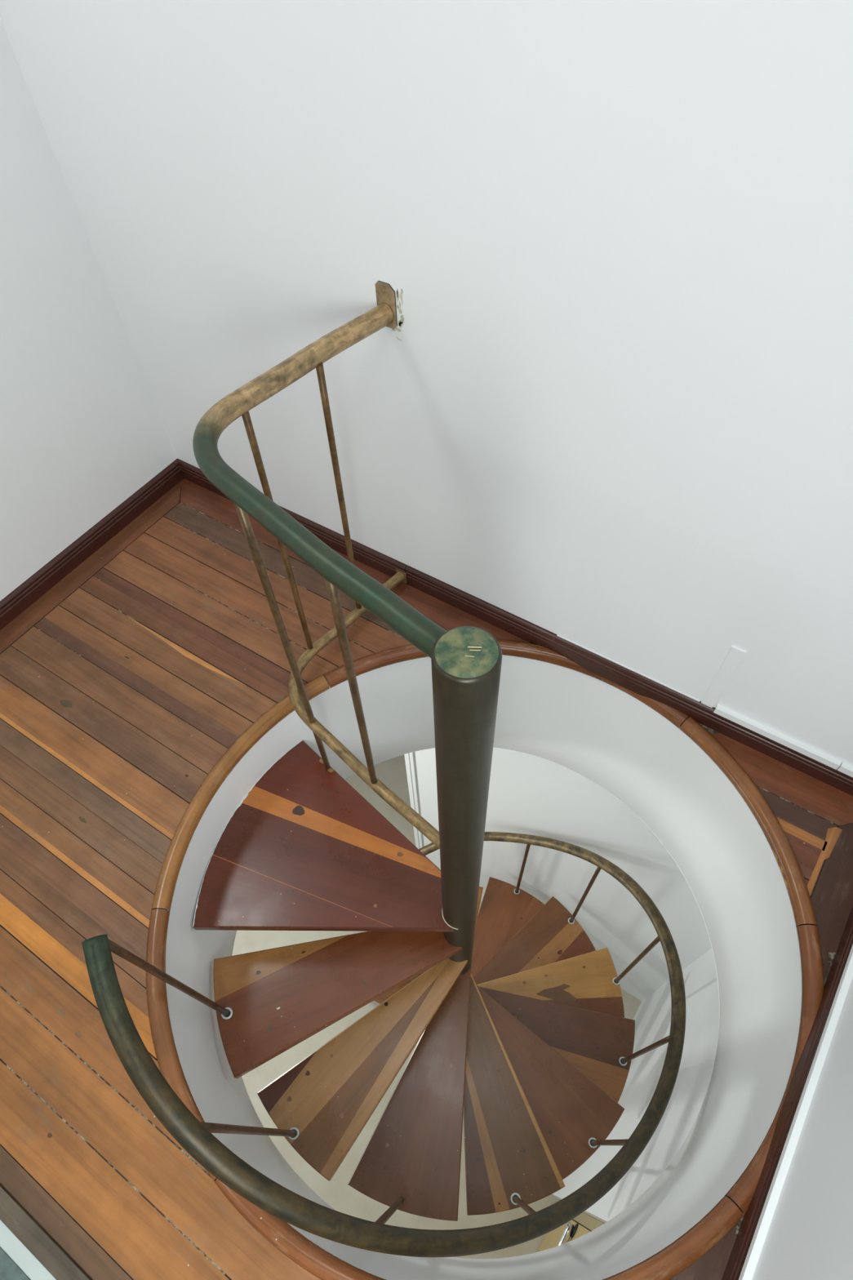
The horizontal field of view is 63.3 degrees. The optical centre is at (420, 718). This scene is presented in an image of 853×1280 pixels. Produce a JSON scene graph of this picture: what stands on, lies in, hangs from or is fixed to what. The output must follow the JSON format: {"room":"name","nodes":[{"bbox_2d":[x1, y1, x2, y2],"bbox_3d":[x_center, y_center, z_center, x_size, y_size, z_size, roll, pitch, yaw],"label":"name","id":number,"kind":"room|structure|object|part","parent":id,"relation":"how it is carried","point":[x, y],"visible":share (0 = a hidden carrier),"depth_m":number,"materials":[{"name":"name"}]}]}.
{"room":"stair landing","nodes":[
{"label":"stair landing","id":0,"kind":"room"},
{"bbox_2d":[0,1245,31,1279],"bbox_3d":[-1.497,1.839,0.939,2.528,0.032,2.237,29,64,19],"label":"floor","id":1,"kind":"structure","parent":0,"point":[10,1269],"depth_m":1.35,"materials":[{"name":"stone"}]},
{"bbox_2d":[0,18,181,600],"bbox_3d":[-2.107,-0.144,0.644,0.100,2.800,4.080,29,64,19],"label":"wall","id":2,"kind":"structure","parent":0,"point":[82,429],"depth_m":2.02,"materials":[{"name":"white paint"}]},
{"bbox_2d":[0,458,183,630],"bbox_3d":[-1.400,-0.248,2.161,0.016,0.071,1.880,29,64,19],"label":"baseboard","id":3,"kind":"structure","parent":2,"relation":"attached to","point":[29,591],"depth_m":2.35,"materials":[{"name":"brown wood"}]},
{"bbox_2d":[0,0,852,1000],"bbox_3d":[-0.200,-0.562,2.398,3.678,5.500,0.102,29,64,19],"label":"wall","id":4,"kind":"structure","parent":0,"point":[607,406],"depth_m":1.41,"materials":[{"name":"white paint"}]},
{"bbox_2d":[404,751,422,848],"bbox_3d":[-0.039,0.416,3.740,0.050,2.180,0.012,29,64,19],"label":"trim","id":5,"kind":"structure","parent":4,"relation":"attached to","point":[409,757],"depth_m":3.66,"materials":[{"name":"white paint"}]},
{"bbox_2d":[177,458,852,795],"bbox_3d":[0.160,-0.350,2.151,2.528,0.071,0.016,29,64,19],"label":"baseboard","id":6,"kind":"structure","parent":4,"relation":"attached to","point":[704,714],"depth_m":2.04,"materials":[{"name":"brown wood"}]},
{"bbox_2d":[556,634,746,707],"bbox_3d":[0.592,-0.201,1.850,0.474,0.252,0.006,29,64,19],"label":"trim","id":7,"kind":"structure","parent":4,"relation":"attached to","point":[735,655],"depth_m":1.80,"materials":[{"name":"white paint"}]},
{"bbox_2d":[713,704,852,777],"bbox_3d":[1.003,0.086,1.789,0.498,0.021,0.016,29,64,19],"label":"trim","id":8,"kind":"structure","parent":4,"relation":"attached to","point":[822,757],"depth_m":1.80,"materials":[{"name":"white paint"}]},
{"bbox_2d":[0,478,852,1279],"bbox_3d":[-0.344,0.337,1.807,2.532,0.036,1.872,29,64,19],"label":"floor","id":9,"kind":"structure","parent":0,"point":[125,683],"depth_m":1.83,"materials":[{"name":"brown wood"}]},
{"bbox_2d":[0,1219,56,1279],"bbox_3d":[-0.871,1.022,1.411,2.528,0.034,0.027,29,64,19],"label":"trim","id":10,"kind":"structure","parent":9,"relation":"attached to","point":[11,1245],"depth_m":1.36,"materials":[{"name":"grey paint"}]},
{"bbox_2d":[231,754,641,1258],"bbox_3d":[-0.846,1.391,4.517,4.528,0.100,5.500,29,64,19],"label":"floor","id":11,"kind":"structure","parent":0,"point":[345,1199],"depth_m":3.94,"materials":[{"name":"beige stone"}]},
{"bbox_2d":[81,626,686,1257],"bbox_3d":[0.133,0.901,2.497,1.469,3.773,1.466,29,64,19],"label":"spiral staircase","id":12,"kind":"structure","parent":11,"relation":"on","point":[517,1019],"depth_m":2.04,"materials":[{"name":"wood"},{"name":"patinated bronze"}]},
{"bbox_2d":[221,1007,232,1019],"bbox_3d":[-0.551,0.839,1.968,0.033,0.006,0.033,29,64,19],"label":"washer","id":13,"kind":"object","parent":12,"relation":"in","point":[229,1015],"depth_m":1.96,"materials":[{"name":"metal"}]},
{"bbox_2d":[288,1126,299,1140],"bbox_3d":[-0.364,1.188,1.979,0.033,0.006,0.033,29,64,19],"label":"washer","id":14,"kind":"object","parent":12,"relation":"in","point":[296,1137],"depth_m":1.98,"materials":[{"name":"metal"}]},
{"bbox_2d":[192,280,445,848],"bbox_3d":[-0.176,-0.199,1.678,0.424,1.155,1.025,-8,58,-2],"label":"guard railing","id":15,"kind":"object","parent":12,"relation":"on","point":[368,593],"visible":0.99,"depth_m":1.35,"materials":[{"name":"gold metal"}]},
{"bbox_3d":[-0.206,-0.472,1.235,0.408,0.113,1.022,-7,58,-2],"label":"rail","id":16,"kind":"part","parent":15,"relation":"part of","materials":[{"name":"green metal"}]},
{"bbox_3d":[-0.292,0.147,2.147,0.016,0.003,0.062,-39,64,-19],"label":"foot plate","id":17,"kind":"part","parent":15,"relation":"part of","materials":[{"name":"gold metal"}]},
{"bbox_3d":[-0.166,-0.037,1.938,0.402,0.097,1.012,-9,58,-3],"label":"rail","id":18,"kind":"part","parent":15,"relation":"part of","materials":[{"name":"metal"}]},
{"bbox_3d":[-0.075,-0.905,1.517,0.050,0.093,0.003,29,64,19],"label":"wall plate","id":19,"kind":"part","parent":15,"relation":"part of","materials":[{"name":"metal"}]},
{"bbox_3d":[-0.062,-0.458,2.235,0.038,0.046,0.003,29,64,19],"label":"wall plate","id":20,"kind":"part","parent":15,"relation":"part of","materials":[{"name":"metal"}]},
{"bbox_3d":[0.128,0.797,2.325,1.458,2.331,1.463,29,64,19],"label":"handrail","id":21,"kind":"part","parent":12,"relation":"part of","materials":[{"name":"green metal"}]},
{"bbox_2d":[511,1192,520,1204],"bbox_3d":[0.302,1.532,2.206,0.033,0.006,0.033,29,64,19],"label":"washer","id":22,"kind":"object","parent":12,"relation":"in","point":[513,1194],"depth_m":2.21,"materials":[{"name":"metal"}]},
{"bbox_2d":[588,1137,597,1148],"bbox_3d":[0.608,1.500,2.445,0.033,0.006,0.033,29,64,19],"label":"washer","id":23,"kind":"object","parent":12,"relation":"in","point":[590,1139],"depth_m":2.44,"materials":[{"name":"metal"}]},
{"bbox_2d":[613,977,620,985],"bbox_3d":[0.876,1.178,3.101,0.033,0.006,0.033,29,64,19],"label":"washer","id":24,"kind":"object","parent":12,"relation":"in","point":[615,983],"depth_m":3.10,"materials":[{"name":"metal"}]},
{"bbox_2d":[618,1056,626,1066],"bbox_3d":[0.805,1.365,2.754,0.033,0.006,0.033,29,64,19],"label":"washer","id":25,"kind":"object","parent":12,"relation":"in","point":[620,1063],"depth_m":2.75,"materials":[{"name":"metal"}]},
{"bbox_2d":[165,654,801,1279],"bbox_3d":[0.145,0.609,1.979,1.560,0.600,1.560,29,64,19],"label":"wall","id":26,"kind":"structure","parent":0,"point":[584,724],"depth_m":1.94,"materials":[{"name":"white paint"}]},
{"bbox_2d":[145,639,824,1279],"bbox_3d":[0.116,0.453,1.711,1.588,0.044,1.585,29,64,19],"label":"trim","id":27,"kind":"structure","parent":26,"relation":"attached to","point":[675,1258],"depth_m":1.62,"materials":[{"name":"brown wood"}]},
{"bbox_2d":[551,923,852,1279],"bbox_3d":[0.134,1.756,0.956,0.100,5.500,4.080,29,64,19],"label":"wall","id":28,"kind":"structure","parent":0,"point":[810,1234],"depth_m":1.40,"materials":[{"name":"white paint"}]},
{"bbox_2d":[537,1200,604,1252],"bbox_3d":[0.444,2.350,2.591,0.086,2.070,0.930,29,64,19],"label":"door","id":29,"kind":"structure","parent":28,"relation":"in","point":[571,1230],"depth_m":2.99,"materials":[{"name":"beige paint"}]},
{"bbox_3d":[0.624,2.242,2.987,0.035,0.035,0.120,29,64,19],"label":"lever","id":30,"kind":"part","parent":29,"relation":"part of","materials":[{"name":"silver metal"}]},
{"bbox_2d":[721,905,852,1279],"bbox_3d":[0.690,0.891,1.362,0.016,0.071,1.880,29,64,19],"label":"baseboard","id":31,"kind":"structure","parent":28,"relation":"attached to","point":[746,1232],"depth_m":1.41,"materials":[{"name":"brown wood"}]},
{"bbox_2d":[738,944,852,1279],"bbox_3d":[0.077,1.668,0.861,0.014,0.016,4.064,29,64,19],"label":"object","id":32,"kind":"structure","parent":28,"relation":"attached to","point":[766,1215],"depth_m":1.36,"materials":[{"name":"white paint"}]}
]}

